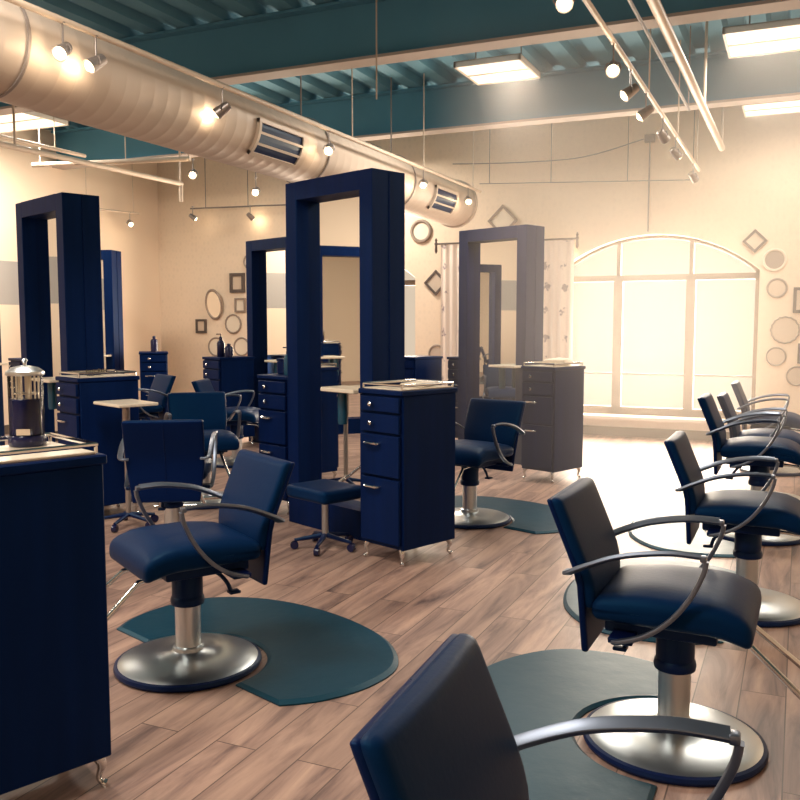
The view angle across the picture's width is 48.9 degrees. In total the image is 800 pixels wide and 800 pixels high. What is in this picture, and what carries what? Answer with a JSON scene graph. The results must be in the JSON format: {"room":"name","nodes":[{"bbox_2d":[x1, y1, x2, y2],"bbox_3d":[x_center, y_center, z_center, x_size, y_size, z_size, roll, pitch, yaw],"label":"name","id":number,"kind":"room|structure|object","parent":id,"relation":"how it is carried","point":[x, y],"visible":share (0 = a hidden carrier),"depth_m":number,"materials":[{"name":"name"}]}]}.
{"room":"salon","nodes":[
{"label":"salon","id":0,"kind":"room"},
{"bbox_2d":[0,129,160,424],"bbox_3d":[-7.045,-1.249,7.508,0.100,4.100,15.000,2,5,24],"label":"wall","id":1,"kind":"structure","parent":0,"point":[138,244],"depth_m":13.16,"materials":[{"name":"beige paint"}]},
{"bbox_2d":[0,434,799,799],"bbox_3d":[-1.854,1.048,5.345,11.300,0.100,15.000,2,5,24],"label":"floor","id":2,"kind":"structure","parent":0,"point":[503,588],"depth_m":4.08,"materials":[{"name":"laminate"}]},
{"bbox_2d":[0,329,6,445],"bbox_3d":[-4.652,-0.578,9.301,0.430,2.450,0.925,2,5,24],"label":"frame","id":3,"kind":"object","parent":2,"relation":"on","point":[2,431],"visible":0.67,"depth_m":9.71,"materials":[{"name":"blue wood"}]},
{"bbox_2d":[8,358,20,397],"bbox_3d":[-4.195,0.048,10.145,0.532,1.064,0.390,-5,7,-44],"label":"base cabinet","id":4,"kind":"object","parent":2,"relation":"on","point":[14,362],"visible":0.13,"depth_m":9.97,"materials":[{"name":"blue wood"}]},
{"bbox_2d":[0,453,110,794],"bbox_3d":[-1.221,0.700,2.695,0.532,1.064,0.390,-5,7,-44],"label":"base cabinet","id":5,"kind":"object","parent":2,"relation":"on","point":[55,691],"visible":0.98,"depth_m":2.61,"materials":[{"name":"blue wood"}]},
{"bbox_2d":[0,432,97,463],"bbox_3d":[-1.207,0.150,2.661,0.453,0.037,0.353,-5,7,-44],"label":"steel tray","id":6,"kind":"object","parent":5,"relation":"on","point":[51,450],"visible":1,"depth_m":2.64,"materials":[{"name":"silver metal"}]},
{"bbox_2d":[5,359,46,447],"bbox_3d":[-1.196,0.007,2.814,0.119,0.278,0.119,2,5,24],"label":"jar","id":7,"kind":"object","parent":6,"relation":"on","point":[26,414],"visible":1,"depth_m":2.78,"materials":[{"name":"blue"}]},
{"bbox_2d":[11,376,39,398],"bbox_3d":[-1.196,0.011,2.814,0.086,0.180,0.084,2,5,24],"label":"basket","id":8,"kind":"object","parent":7,"relation":"on","point":[19,393],"depth_m":2.79,"materials":[{"name":"silver metal"}]},
{"bbox_2d":[15,192,103,442],"bbox_3d":[-2.823,-0.391,7.167,0.430,2.450,0.925,-5,7,-44],"label":"frame","id":9,"kind":"object","parent":2,"relation":"on","point":[59,242],"visible":0.66,"depth_m":6.94,"materials":[{"name":"blue wood"}]},
{"bbox_2d":[35,214,60,442],"bbox_3d":[-2.803,-0.430,7.186,0.012,2.125,0.670,-5,7,-44],"label":"mirror","id":10,"kind":"object","parent":9,"relation":"attached to","point":[47,328],"depth_m":7.27,"materials":[{"name":"silver metal"}]},
{"bbox_2d":[55,376,139,511],"bbox_3d":[-2.301,0.351,6.685,0.532,1.064,0.390,-5,7,-44],"label":"base cabinet","id":11,"kind":"object","parent":2,"relation":"on","point":[78,417],"visible":0.47,"depth_m":6.54,"materials":[{"name":"blue wood"}]},
{"bbox_2d":[59,369,135,377],"bbox_3d":[-2.287,-0.199,6.652,0.453,0.037,0.353,-5,7,-44],"label":"steel tray","id":12,"kind":"object","parent":11,"relation":"on","point":[74,374],"visible":1,"depth_m":6.60,"materials":[{"name":"silver metal"}]},
{"bbox_2d":[101,250,123,373],"bbox_3d":[-4.357,-0.830,12.186,0.925,2.450,0.430,1,5,8],"label":"frame","id":13,"kind":"object","parent":2,"relation":"on","point":[111,269],"visible":0.22,"depth_m":12.07,"materials":[{"name":"blue wood"}]},
{"bbox_2d":[101,260,105,369],"bbox_3d":[-4.355,-0.870,12.213,0.670,2.125,0.012,1,5,8],"label":"mirror","id":14,"kind":"object","parent":13,"relation":"attached to","point":[101,260],"depth_m":12.14,"materials":[{"name":"clear mirror"}]},
{"bbox_2d":[93,399,158,532],"bbox_3d":[-1.942,0.460,6.321,0.422,0.901,0.440,-5,7,-43],"label":"tray stand","id":15,"kind":"object","parent":2,"relation":"on","point":[125,404],"visible":0.66,"depth_m":6.27,"materials":[{"name":"beige wood"}]},
{"bbox_2d":[93,399,157,407],"bbox_3d":[-1.955,0.024,6.271,0.300,0.022,0.400,-5,7,-43],"label":"tray","id":16,"kind":"object","parent":15,"relation":"on","point":[124,403],"depth_m":6.21,"materials":[{"name":"beige wood"}]},
{"bbox_2d":[139,351,168,419],"bbox_3d":[-3.449,-0.145,12.352,0.390,1.064,0.532,-1,5,-16],"label":"base cabinet","id":17,"kind":"object","parent":2,"relation":"on","point":[151,363],"visible":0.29,"depth_m":12.10,"materials":[{"name":"blue wood"}]},
{"bbox_2d":[138,374,175,419],"bbox_3d":[-3.043,0.173,9.753,1.006,0.875,0.620,-4,6,-37],"label":"chair","id":18,"kind":"object","parent":2,"relation":"on","point":[162,384],"visible":0.4,"depth_m":9.81,"materials":[{"name":"blue leather"}]},
{"bbox_2d":[117,420,217,523],"bbox_3d":[-1.499,0.516,5.830,0.620,0.875,1.006,-1,5,-8],"label":"chair","id":19,"kind":"object","parent":2,"relation":"on","point":[154,450],"visible":0.8,"depth_m":5.41,"materials":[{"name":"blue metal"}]},
{"bbox_2d":[106,449,294,692],"bbox_3d":[-0.993,0.704,3.685,1.006,0.875,0.620,-3,6,-34],"label":"chair","id":20,"kind":"object","parent":2,"relation":"on","point":[238,546],"visible":0.99,"depth_m":3.69,"materials":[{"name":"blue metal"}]},
{"bbox_2d":[163,391,240,508],"bbox_3d":[-1.561,0.408,7.069,0.620,0.875,1.006,-2,5,-21],"label":"chair","id":21,"kind":"object","parent":2,"relation":"on","point":[208,407],"visible":0.55,"depth_m":7.37,"materials":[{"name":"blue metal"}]},
{"bbox_2d":[191,378,259,467],"bbox_3d":[-1.590,0.229,9.117,1.006,0.875,0.620,0,5,4],"label":"chair","id":22,"kind":"object","parent":2,"relation":"on","point":[249,415],"visible":0.41,"depth_m":8.99,"materials":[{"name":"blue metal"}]},
{"bbox_2d":[202,356,254,443],"bbox_3d":[-2.062,0.014,10.537,0.532,1.064,0.390,-5,7,-44],"label":"base cabinet","id":23,"kind":"object","parent":2,"relation":"on","point":[235,373],"visible":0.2,"depth_m":10.39,"materials":[{"name":"blue wood"}]},
{"bbox_2d":[216,334,224,356],"bbox_3d":[-2.120,-0.647,10.404,0.090,0.276,0.090,-2,5,-21],"label":"spray bottle","id":24,"kind":"object","parent":23,"relation":"on","point":[220,344],"visible":0.98,"depth_m":10.37,"materials":[{"name":"blue"}]},
{"bbox_2d":[117,597,397,706],"bbox_3d":[-0.613,1.100,4.091,1.480,0.016,0.855,5,7,43],"label":"floor mat","id":25,"kind":"object","parent":2,"relation":"on","point":[314,655],"visible":0.83,"depth_m":3.98,"materials":[{"name":"blue rubber"}]},
{"bbox_2d":[246,237,286,442],"bbox_3d":[-1.497,-0.686,10.538,0.430,2.450,0.925,-5,7,-44],"label":"frame","id":26,"kind":"object","parent":2,"relation":"on","point":[266,286],"visible":0.32,"depth_m":10.65,"materials":[{"name":"blue wood"}]},
{"bbox_2d":[259,249,285,373],"bbox_3d":[-1.477,-0.725,10.558,0.012,2.125,0.670,-5,7,-44],"label":"mirror","id":27,"kind":"object","parent":26,"relation":"attached to","point":[272,279],"depth_m":10.58,"materials":[{"name":"mirror"}]},
{"bbox_2d":[257,373,288,514],"bbox_3d":[-0.824,0.329,6.937,0.532,1.064,0.390,-5,7,-44],"label":"base cabinet","id":28,"kind":"object","parent":2,"relation":"on","point":[273,388],"visible":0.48,"depth_m":6.74,"materials":[{"name":"blue wood"}]},
{"bbox_2d":[287,479,360,555],"bbox_3d":[-0.473,0.755,5.722,0.422,0.418,0.440,-5,7,-44],"label":"stool","id":29,"kind":"object","parent":2,"relation":"on","point":[324,492],"visible":0.99,"depth_m":5.63,"materials":[{"name":"blue leather"}]},
{"bbox_2d":[285,168,404,540],"bbox_3d":[-0.438,-0.300,6.122,0.430,2.450,0.925,-5,7,-44],"label":"frame","id":30,"kind":"object","parent":2,"relation":"on","point":[345,232],"visible":0.81,"depth_m":6.11,"materials":[{"name":"blue wood"}]},
{"bbox_2d":[308,193,359,505],"bbox_3d":[-0.419,-0.339,6.141,0.012,2.125,0.670,-5,7,-44],"label":"mirror","id":31,"kind":"object","parent":30,"relation":"attached to","point":[333,222],"depth_m":6.17,"materials":[{"name":"silver metal"}]},
{"bbox_2d":[358,387,457,566],"bbox_3d":[0.036,0.456,5.490,0.532,1.064,0.390,-5,7,-44],"label":"base cabinet","id":32,"kind":"object","parent":2,"relation":"on","point":[407,438],"visible":1,"depth_m":5.34,"materials":[{"name":"blue wood"}]},
{"bbox_2d":[363,379,453,390],"bbox_3d":[0.051,-0.095,5.457,0.453,0.037,0.353,-5,7,-44],"label":"steel tray","id":33,"kind":"object","parent":32,"relation":"on","point":[380,384],"visible":0.9,"depth_m":5.37,"materials":[{"name":"silver metal"}]},
{"bbox_2d":[405,355,442,382],"bbox_3d":[0.197,0.002,10.676,0.532,1.064,0.390,-5,7,-44],"label":"base cabinet","id":34,"kind":"object","parent":2,"relation":"on","point":[424,367],"visible":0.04,"depth_m":10.48,"materials":[{"name":"blue wood"}]},
{"bbox_2d":[447,356,457,437],"bbox_3d":[0.848,0.016,10.513,0.532,1.064,0.390,-5,7,-44],"label":"base cabinet","id":35,"kind":"object","parent":2,"relation":"on","point":[453,361],"visible":0.21,"depth_m":10.38,"materials":[{"name":"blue wood"}]},
{"bbox_2d":[455,398,525,528],"bbox_3d":[0.452,0.464,6.424,0.620,0.875,1.006,4,6,38],"label":"chair","id":36,"kind":"object","parent":2,"relation":"on","point":[492,430],"visible":0.82,"depth_m":6.50,"materials":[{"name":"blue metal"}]},
{"bbox_2d":[458,224,544,464],"bbox_3d":[1.019,-0.582,9.347,0.430,2.450,0.925,-5,7,-44],"label":"frame","id":37,"kind":"object","parent":2,"relation":"on","point":[501,269],"visible":0.73,"depth_m":9.30,"materials":[{"name":"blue wood"}]},
{"bbox_2d":[473,239,516,400],"bbox_3d":[1.039,-0.621,9.366,0.012,2.125,0.670,-5,7,-44],"label":"mirror","id":38,"kind":"object","parent":37,"relation":"attached to","point":[494,262],"depth_m":9.37,"materials":[{"name":"mirror"}]},
{"bbox_2d":[455,495,558,533],"bbox_3d":[0.789,0.860,6.830,1.480,0.016,0.855,5,7,43],"label":"floor mat","id":39,"kind":"object","parent":2,"relation":"on","point":[526,516],"visible":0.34,"depth_m":6.73,"materials":[{"name":"blue rubber"}]},
{"bbox_2d":[350,633,744,799],"bbox_3d":[0.481,0.911,1.322,1.006,0.875,0.620,2,5,21],"label":"chair","id":40,"kind":"object","parent":2,"relation":"on","point":[446,733],"visible":1,"depth_m":1.46,"materials":[{"name":"leather"}]},
{"bbox_2d":[521,366,585,482],"bbox_3d":[1.417,0.214,8.253,0.532,1.064,0.390,-5,7,-44],"label":"base cabinet","id":41,"kind":"object","parent":2,"relation":"on","point":[552,420],"visible":0.99,"depth_m":8.10,"materials":[{"name":"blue wood"}]},
{"bbox_2d":[524,361,582,366],"bbox_3d":[1.431,-0.336,8.219,0.453,0.037,0.353,-5,7,-44],"label":"steel tray","id":42,"kind":"object","parent":41,"relation":"on","point":[541,363],"visible":0.84,"depth_m":8.13,"materials":[{"name":"silver metal"}]},
{"bbox_2d":[544,357,570,365],"bbox_3d":[1.475,-0.357,8.224,0.200,0.077,0.260,2,5,24],"label":"towel","id":43,"kind":"object","parent":42,"relation":"on","point":[558,359],"visible":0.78,"depth_m":8.13,"materials":[{"name":"beige fabric"}]},
{"bbox_2d":[487,649,657,799],"bbox_3d":[0.559,1.173,3.254,0.855,0.016,1.480,2,5,24],"label":"floor mat","id":44,"kind":"object","parent":2,"relation":"on","point":[538,689],"visible":0.48,"depth_m":3.39,"materials":[{"name":"blue rubber"}]},
{"bbox_2d":[563,558,735,644],"bbox_3d":[1.344,1.041,4.759,0.855,0.016,1.480,2,5,24],"label":"floor mat","id":45,"kind":"object","parent":2,"relation":"on","point":[570,599],"visible":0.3,"depth_m":4.88,"materials":[{"name":"blue rubber"}]},
{"bbox_2d":[547,477,799,786],"bbox_3d":[1.048,0.764,2.994,1.006,0.875,0.620,2,6,25],"label":"chair","id":46,"kind":"object","parent":2,"relation":"on","point":[681,607],"visible":0.98,"depth_m":2.94,"materials":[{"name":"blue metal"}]},
{"bbox_2d":[628,508,735,557],"bbox_3d":[2.075,0.911,6.245,0.855,0.016,1.480,2,5,24],"label":"floor mat","id":47,"kind":"object","parent":2,"relation":"on","point":[670,536],"visible":0.39,"depth_m":5.92,"materials":[{"name":"blue rubber"}]},
{"bbox_2d":[664,431,799,626],"bbox_3d":[1.875,0.637,4.449,1.006,0.875,0.620,2,5,24],"label":"chair","id":48,"kind":"object","parent":2,"relation":"on","point":[748,514],"visible":0.87,"depth_m":4.38,"materials":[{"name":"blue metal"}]},
{"bbox_2d":[697,393,799,545],"bbox_3d":[2.560,0.460,5.984,1.006,0.960,0.620,2,5,24],"label":"chair","id":49,"kind":"object","parent":2,"relation":"on","point":[785,450],"visible":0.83,"depth_m":5.89,"materials":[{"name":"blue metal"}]},
{"bbox_2d":[717,392,799,499],"bbox_3d":[3.115,0.400,7.159,1.006,0.875,0.620,2,5,24],"label":"chair","id":50,"kind":"object","parent":2,"relation":"on","point":[724,400],"visible":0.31,"depth_m":7.10,"materials":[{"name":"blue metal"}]},
{"bbox_2d":[731,381,799,475],"bbox_3d":[3.776,0.273,8.611,1.006,0.875,0.620,2,5,24],"label":"chair","id":51,"kind":"object","parent":2,"relation":"on","point":[793,419],"visible":0.58,"depth_m":8.51,"materials":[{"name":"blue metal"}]},
{"bbox_2d":[24,0,799,130],"bbox_3d":[-1.792,-3.135,5.116,11.300,0.075,15.300,2,5,24],"label":"ceiling","id":52,"kind":"structure","parent":0,"point":[116,19],"depth_m":8.45,"materials":[{"name":"paint"}]},
{"bbox_2d":[0,111,69,133],"bbox_3d":[-4.485,-3.356,10.071,1.100,0.369,0.750,2,5,24],"label":"ceiling light","id":53,"kind":"object","parent":52,"relation":"hanging from","point":[25,121],"visible":0.64,"depth_m":10.09,"materials":[{"name":"white plastic"}]},
{"bbox_2d":[0,117,85,157],"bbox_3d":[-4.662,-3.035,8.250,0.042,0.732,4.600,2,5,24],"label":"conduit","id":54,"kind":"object","parent":52,"relation":"hanging from","point":[5,137],"visible":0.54,"depth_m":9.83,"materials":[{"name":"white metal"}]},
{"bbox_2d":[0,105,183,201],"bbox_3d":[-4.030,-2.826,8.270,0.057,1.150,6.125,2,6,25],"label":"ceiling pipe","id":55,"kind":"object","parent":52,"relation":"hanging from","point":[14,146],"visible":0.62,"depth_m":9.58,"materials":[{"name":"white metal"}]},
{"bbox_2d":[31,125,190,167],"bbox_3d":[-3.329,-3.130,10.060,1.980,0.858,0.053,1,5,12],"label":"ceiling pipe","id":56,"kind":"object","parent":52,"relation":"hanging from","point":[185,158],"visible":0.61,"depth_m":10.04,"materials":[{"name":"white metal"}]},
{"bbox_2d":[85,167,138,214],"bbox_3d":[-4.231,-3.268,12.829,0.030,1.066,1.201,2,5,24],"label":"track","id":57,"kind":"object","parent":52,"relation":"hanging from","point":[101,209],"visible":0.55,"depth_m":13.06,"materials":[{"name":"white metal"}]},
{"bbox_2d":[0,0,477,227],"bbox_3d":[-2.193,-2.371,4.925,0.632,1.415,14.301,2,5,24],"label":"ventilation duct","id":58,"kind":"object","parent":52,"relation":"hanging from","point":[135,96],"visible":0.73,"depth_m":5.95,"materials":[{"name":"beige"}]},
{"bbox_2d":[247,117,305,168],"bbox_3d":[-0.984,-2.047,7.048,0.130,0.270,0.680,2,5,24],"label":"vent grille","id":59,"kind":"object","parent":58,"relation":"attached to","point":[272,142],"depth_m":7.01,"materials":[{"name":"beige"}]},
{"bbox_2d":[427,185,457,215],"bbox_3d":[0.503,-2.333,10.314,0.130,0.270,0.680,2,5,24],"label":"vent grille","id":60,"kind":"object","parent":58,"relation":"attached to","point":[444,199],"depth_m":10.28,"materials":[{"name":"beige metal"}]},
{"bbox_2d":[190,158,292,208],"bbox_3d":[-2.388,-3.372,13.314,1.950,0.942,0.023,2,5,24],"label":"rail","id":61,"kind":"object","parent":52,"relation":"hanging from","point":[205,207],"visible":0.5,"depth_m":13.40,"materials":[{"name":"grey metal"}]},
{"bbox_2d":[4,0,481,192],"bbox_3d":[-0.886,-2.762,6.886,0.034,1.038,9.200,2,5,24],"label":"track","id":62,"kind":"object","parent":52,"relation":"hanging from","point":[20,3],"visible":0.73,"depth_m":6.13,"materials":[{"name":"white metal"}]},
{"bbox_2d":[51,21,72,61],"bbox_3d":[-1.849,-1.965,4.822,0.110,0.229,0.132,1,5,9],"label":"spotlight","id":63,"kind":"object","parent":62,"relation":"hanging from","point":[60,52],"visible":1,"depth_m":4.80,"materials":[{"name":"grey metal"}]},
{"bbox_2d":[83,35,106,73],"bbox_3d":[-1.748,-1.985,5.050,0.110,0.229,0.132,5,7,44],"label":"spotlight","id":64,"kind":"object","parent":62,"relation":"hanging from","point":[93,64],"visible":1,"depth_m":5.03,"materials":[{"name":"silver metal"}]},
{"bbox_2d":[213,87,231,118],"bbox_3d":[-1.245,-2.082,6.159,0.132,0.229,0.110,0,5,4],"label":"spotlight","id":65,"kind":"object","parent":62,"relation":"hanging from","point":[223,108],"visible":1,"depth_m":6.13,"materials":[{"name":"silver metal"}]},
{"bbox_2d":[323,130,334,155],"bbox_3d":[-0.610,-2.203,7.543,0.110,0.229,0.132,0,5,4],"label":"spotlight","id":66,"kind":"object","parent":62,"relation":"hanging from","point":[328,150],"visible":1,"depth_m":7.52,"materials":[{"name":"silver"}]},
{"bbox_2d":[0,0,799,115],"bbox_3d":[-0.738,-3.047,7.455,11.300,0.492,0.200,2,5,24],"label":"ceiling beam","id":67,"kind":"structure","parent":52,"relation":"attached to","point":[337,35],"depth_m":7.15,"materials":[{"name":"metal"}]},
{"bbox_2d":[51,50,799,169],"bbox_3d":[0.377,-3.262,9.904,11.300,0.492,0.200,2,5,24],"label":"ceiling beam","id":68,"kind":"structure","parent":52,"relation":"attached to","point":[583,93],"depth_m":9.44,"materials":[{"name":"paint"}]},
{"bbox_2d":[454,46,540,85],"bbox_3d":[0.899,-3.179,8.053,0.620,0.369,0.660,2,5,24],"label":"ceiling light","id":69,"kind":"object","parent":52,"relation":"hanging from","point":[511,67],"visible":0.9,"depth_m":7.98,"materials":[{"name":"white plastic"}]},
{"bbox_2d":[458,60,535,83],"bbox_3d":[0.899,-3.010,8.068,0.580,0.008,0.620,2,5,24],"label":"diffuser","id":70,"kind":"object","parent":69,"relation":"attached to","point":[478,71],"depth_m":8.01,"materials":[{"name":"white plastic"}]},
{"bbox_2d":[479,110,694,183],"bbox_3d":[2.338,-3.185,11.201,2.791,0.946,0.011,2,5,24],"label":"rail","id":71,"kind":"object","parent":52,"relation":"hanging from","point":[694,110],"visible":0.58,"depth_m":11.20,"materials":[{"name":"grey metal"}]},
{"bbox_2d":[582,0,700,171],"bbox_3d":[1.614,-2.734,6.053,0.034,0.948,8.750,2,5,24],"label":"track","id":72,"kind":"object","parent":52,"relation":"hanging from","point":[588,3],"visible":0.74,"depth_m":6.49,"materials":[{"name":"white metal"}]},
{"bbox_2d":[553,0,574,12],"bbox_3d":[0.806,-2.012,4.325,0.110,0.229,0.132,0,5,4],"label":"spotlight","id":73,"kind":"object","parent":72,"relation":"hanging from","point":[563,6],"visible":1,"depth_m":4.29,"materials":[{"name":"beige glass"}]},
{"bbox_2d":[604,43,621,77],"bbox_3d":[1.325,-2.112,5.468,0.110,0.229,0.132,1,5,14],"label":"spotlight","id":74,"kind":"object","parent":72,"relation":"hanging from","point":[613,70],"visible":0.99,"depth_m":5.44,"materials":[{"name":"silver glass"}]},
{"bbox_2d":[620,69,639,101],"bbox_3d":[1.575,-2.161,6.025,0.132,0.229,0.110,0,5,-6],"label":"spotlight","id":75,"kind":"object","parent":72,"relation":"hanging from","point":[630,91],"visible":0.99,"depth_m":6.00,"materials":[{"name":"silver"}]},
{"bbox_2d":[636,92,653,121],"bbox_3d":[1.847,-2.213,6.625,0.132,0.229,0.110,1,5,9],"label":"spotlight","id":76,"kind":"object","parent":72,"relation":"hanging from","point":[642,114],"visible":1,"depth_m":6.60,"materials":[{"name":"silver"}]},
{"bbox_2d":[656,117,670,143],"bbox_3d":[2.226,-2.285,7.443,0.132,0.229,0.110,-4,6,-35],"label":"spotlight","id":77,"kind":"object","parent":72,"relation":"hanging from","point":[663,135],"visible":0.99,"depth_m":7.43,"materials":[{"name":"beige"}]},
{"bbox_2d":[627,0,690,110],"bbox_3d":[1.476,-2.787,5.477,0.023,0.742,5.600,2,5,25],"label":"conduit","id":78,"kind":"object","parent":52,"relation":"hanging from","point":[630,2],"visible":0.85,"depth_m":6.46,"materials":[{"name":"grey metal"}]},
{"bbox_2d":[646,0,724,150],"bbox_3d":[1.937,-2.777,6.067,0.065,0.864,7.050,2,5,24],"label":"ceiling pipe","id":79,"kind":"object","parent":52,"relation":"hanging from","point":[658,11],"visible":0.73,"depth_m":6.56,"materials":[{"name":"metal"}]},
{"bbox_2d":[722,15,799,58],"bbox_3d":[3.251,-3.091,7.045,1.200,0.369,0.720,2,5,24],"label":"ceiling light","id":80,"kind":"object","parent":52,"relation":"hanging from","point":[778,36],"visible":1,"depth_m":7.11,"materials":[{"name":"white plastic"}]},
{"bbox_2d":[725,25,799,56],"bbox_3d":[3.251,-2.921,7.060,1.160,0.008,0.680,2,5,24],"label":"diffuser","id":81,"kind":"object","parent":80,"relation":"attached to","point":[743,40],"depth_m":7.14,"materials":[{"name":"white plastic"}]},
{"bbox_2d":[742,100,799,117],"bbox_3d":[4.271,-3.287,9.286,1.200,0.369,0.600,2,5,24],"label":"ceiling light","id":82,"kind":"object","parent":52,"relation":"hanging from","point":[783,107],"visible":0.63,"depth_m":9.43,"materials":[{"name":"white plastic"}]},
{"bbox_2d":[157,105,799,432],"bbox_3d":[1.306,-1.651,12.102,11.300,4.100,0.300,2,5,24],"label":"wall","id":83,"kind":"structure","parent":0,"point":[747,186],"depth_m":11.46,"materials":[{"name":"paint"}]},
{"bbox_2d":[195,319,206,332],"bbox_3d":[-3.162,-1.174,13.992,0.200,0.220,0.030,2,5,24],"label":"wall frame","id":84,"kind":"object","parent":83,"relation":"attached to","point":[200,324],"visible":1,"depth_m":13.99,"materials":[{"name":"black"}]},
{"bbox_2d":[205,289,221,319],"bbox_3d":[-2.924,-1.497,13.810,0.315,0.485,0.118,2,6,26],"label":"wall mirror","id":85,"kind":"object","parent":83,"relation":"attached to","point":[213,303],"visible":1,"depth_m":13.81,"materials":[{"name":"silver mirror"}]},
{"bbox_2d":[208,337,218,355],"bbox_3d":[-2.906,-0.840,13.908,0.308,0.308,0.026,2,5,24],"label":"wall plate","id":86,"kind":"object","parent":83,"relation":"attached to","point":[212,345],"visible":0.52,"depth_m":13.93,"materials":[{"name":"beige ceramic"}]},
{"bbox_2d":[225,314,241,333],"bbox_3d":[-2.605,-1.187,13.741,0.313,0.313,0.028,2,5,24],"label":"wall plate","id":87,"kind":"object","parent":83,"relation":"attached to","point":[233,323],"visible":1,"depth_m":13.74,"materials":[{"name":"beige ceramic"}]},
{"bbox_2d":[229,273,244,292],"bbox_3d":[-2.524,-1.816,13.646,0.270,0.300,0.030,2,5,24],"label":"wall frame","id":88,"kind":"object","parent":83,"relation":"attached to","point":[236,280],"visible":1,"depth_m":13.64,"materials":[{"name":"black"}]},
{"bbox_2d":[233,337,246,355],"bbox_3d":[-2.469,-0.828,13.710,0.298,0.298,0.026,2,5,24],"label":"wall plate","id":89,"kind":"object","parent":83,"relation":"attached to","point":[240,344],"visible":0.77,"depth_m":13.71,"materials":[{"name":"beige ceramic"}]},
{"bbox_2d":[234,298,245,311],"bbox_3d":[-2.479,-1.471,13.655,0.200,0.220,0.030,2,5,24],"label":"wall frame","id":90,"kind":"object","parent":83,"relation":"attached to","point":[239,303],"visible":1,"depth_m":13.65,"materials":[{"name":"beige"}]},
{"bbox_2d":[410,219,431,242],"bbox_3d":[0.295,-2.362,12.317,0.326,0.326,0.046,2,5,24],"label":"mirror","id":91,"kind":"object","parent":83,"relation":"attached to","point":[421,230],"visible":1,"depth_m":12.31,"materials":[{"name":"beige mirror"}]},
{"bbox_2d":[424,270,440,294],"bbox_3d":[0.499,-1.637,12.285,0.354,0.354,0.030,2,5,24],"label":"wall frame","id":92,"kind":"object","parent":83,"relation":"attached to","point":[433,282],"visible":0.94,"depth_m":12.29,"materials":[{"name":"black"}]},
{"bbox_2d":[488,204,517,227],"bbox_3d":[1.379,-2.409,11.817,0.424,0.424,0.030,2,5,24],"label":"wall frame","id":93,"kind":"object","parent":83,"relation":"attached to","point":[502,217],"visible":0.69,"depth_m":11.81,"materials":[{"name":"beige"}]},
{"bbox_2d":[434,232,578,385],"bbox_3d":[1.406,-0.916,11.876,2.012,2.575,0.144,2,5,24],"label":"curtain","id":94,"kind":"object","parent":83,"relation":"hanging from","point":[559,252],"visible":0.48,"depth_m":11.55,"materials":[{"name":"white fabric"}]},
{"bbox_2d":[644,134,655,231],"bbox_3d":[3.100,-2.698,10.962,0.120,1.185,0.080,2,5,24],"label":"conduit","id":95,"kind":"object","parent":83,"relation":"attached to","point":[649,138],"visible":1,"depth_m":10.95,"materials":[{"name":"grey metal"}]},
{"bbox_2d":[453,138,643,164],"bbox_3d":[1.876,-3.203,11.476,2.542,0.192,0.012,2,5,24],"label":"cable","id":96,"kind":"object","parent":95,"relation":"attached to","point":[643,138],"visible":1,"depth_m":11.43,"materials":[{"name":"grey metal"}]},
{"bbox_2d":[583,425,729,440],"bbox_3d":[1.240,0.344,12.129,11.300,0.120,0.024,2,5,24],"label":"baseboard","id":97,"kind":"structure","parent":83,"relation":"attached to","point":[587,429],"depth_m":11.27,"materials":[{"name":"beige wood"}]},
{"bbox_2d":[574,235,759,418],"bbox_3d":[3.255,-0.953,11.298,2.538,2.310,0.080,2,5,24],"label":"window","id":98,"kind":"structure","parent":83,"relation":"in","point":[691,279],"depth_m":11.17,"materials":[{"name":"white wood"}]},
{"bbox_2d":[583,413,750,431],"bbox_3d":[3.164,0.343,11.210,2.700,0.262,0.220,2,5,24],"label":"windowsill","id":99,"kind":"object","parent":83,"relation":"attached to","point":[613,420],"visible":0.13,"depth_m":11.20,"materials":[{"name":"beige wood"}]},
{"bbox_2d":[742,229,767,252],"bbox_3d":[4.256,-1.907,10.550,0.283,0.283,0.030,2,5,24],"label":"wall frame","id":100,"kind":"object","parent":83,"relation":"attached to","point":[754,240],"visible":1,"depth_m":10.55,"materials":[{"name":"beige mirror"}]},
{"bbox_2d":[762,248,786,271],"bbox_3d":[4.462,-1.670,10.481,0.277,0.277,0.032,2,5,24],"label":"wall plate","id":101,"kind":"object","parent":83,"relation":"attached to","point":[774,259],"visible":1,"depth_m":10.48,"materials":[{"name":"beige ceramic"}]},
{"bbox_2d":[766,347,785,365],"bbox_3d":[4.512,-0.522,10.559,0.228,0.228,0.021,2,5,24],"label":"wall plate","id":102,"kind":"object","parent":83,"relation":"attached to","point":[775,356],"visible":1,"depth_m":10.56,"materials":[{"name":"beige"}]},
{"bbox_2d":[766,278,787,297],"bbox_3d":[4.496,-1.335,10.494,0.238,0.238,0.026,2,5,24],"label":"wall plate","id":103,"kind":"object","parent":83,"relation":"attached to","point":[776,287],"visible":1,"depth_m":10.49,"materials":[{"name":"beige"}]},
{"bbox_2d":[770,316,799,343],"bbox_3d":[4.592,-0.835,10.495,0.338,0.338,0.022,2,5,24],"label":"wall plate","id":104,"kind":"object","parent":83,"relation":"attached to","point":[785,329],"visible":1,"depth_m":10.49,"materials":[{"name":"beige ceramic"}]},
{"bbox_2d":[786,366,799,385],"bbox_3d":[4.726,-0.285,10.482,0.238,0.238,0.022,2,5,24],"label":"wall plate","id":105,"kind":"object","parent":83,"relation":"attached to","point":[793,374],"visible":1,"depth_m":10.49,"materials":[{"name":"beige"}]},
{"bbox_2d":[793,287,799,312],"bbox_3d":[4.770,-1.179,10.380,0.240,0.300,0.030,2,5,24],"label":"wall frame","id":106,"kind":"object","parent":83,"relation":"attached to","point":[796,296],"visible":1,"depth_m":10.41,"materials":[{"name":"beige"}]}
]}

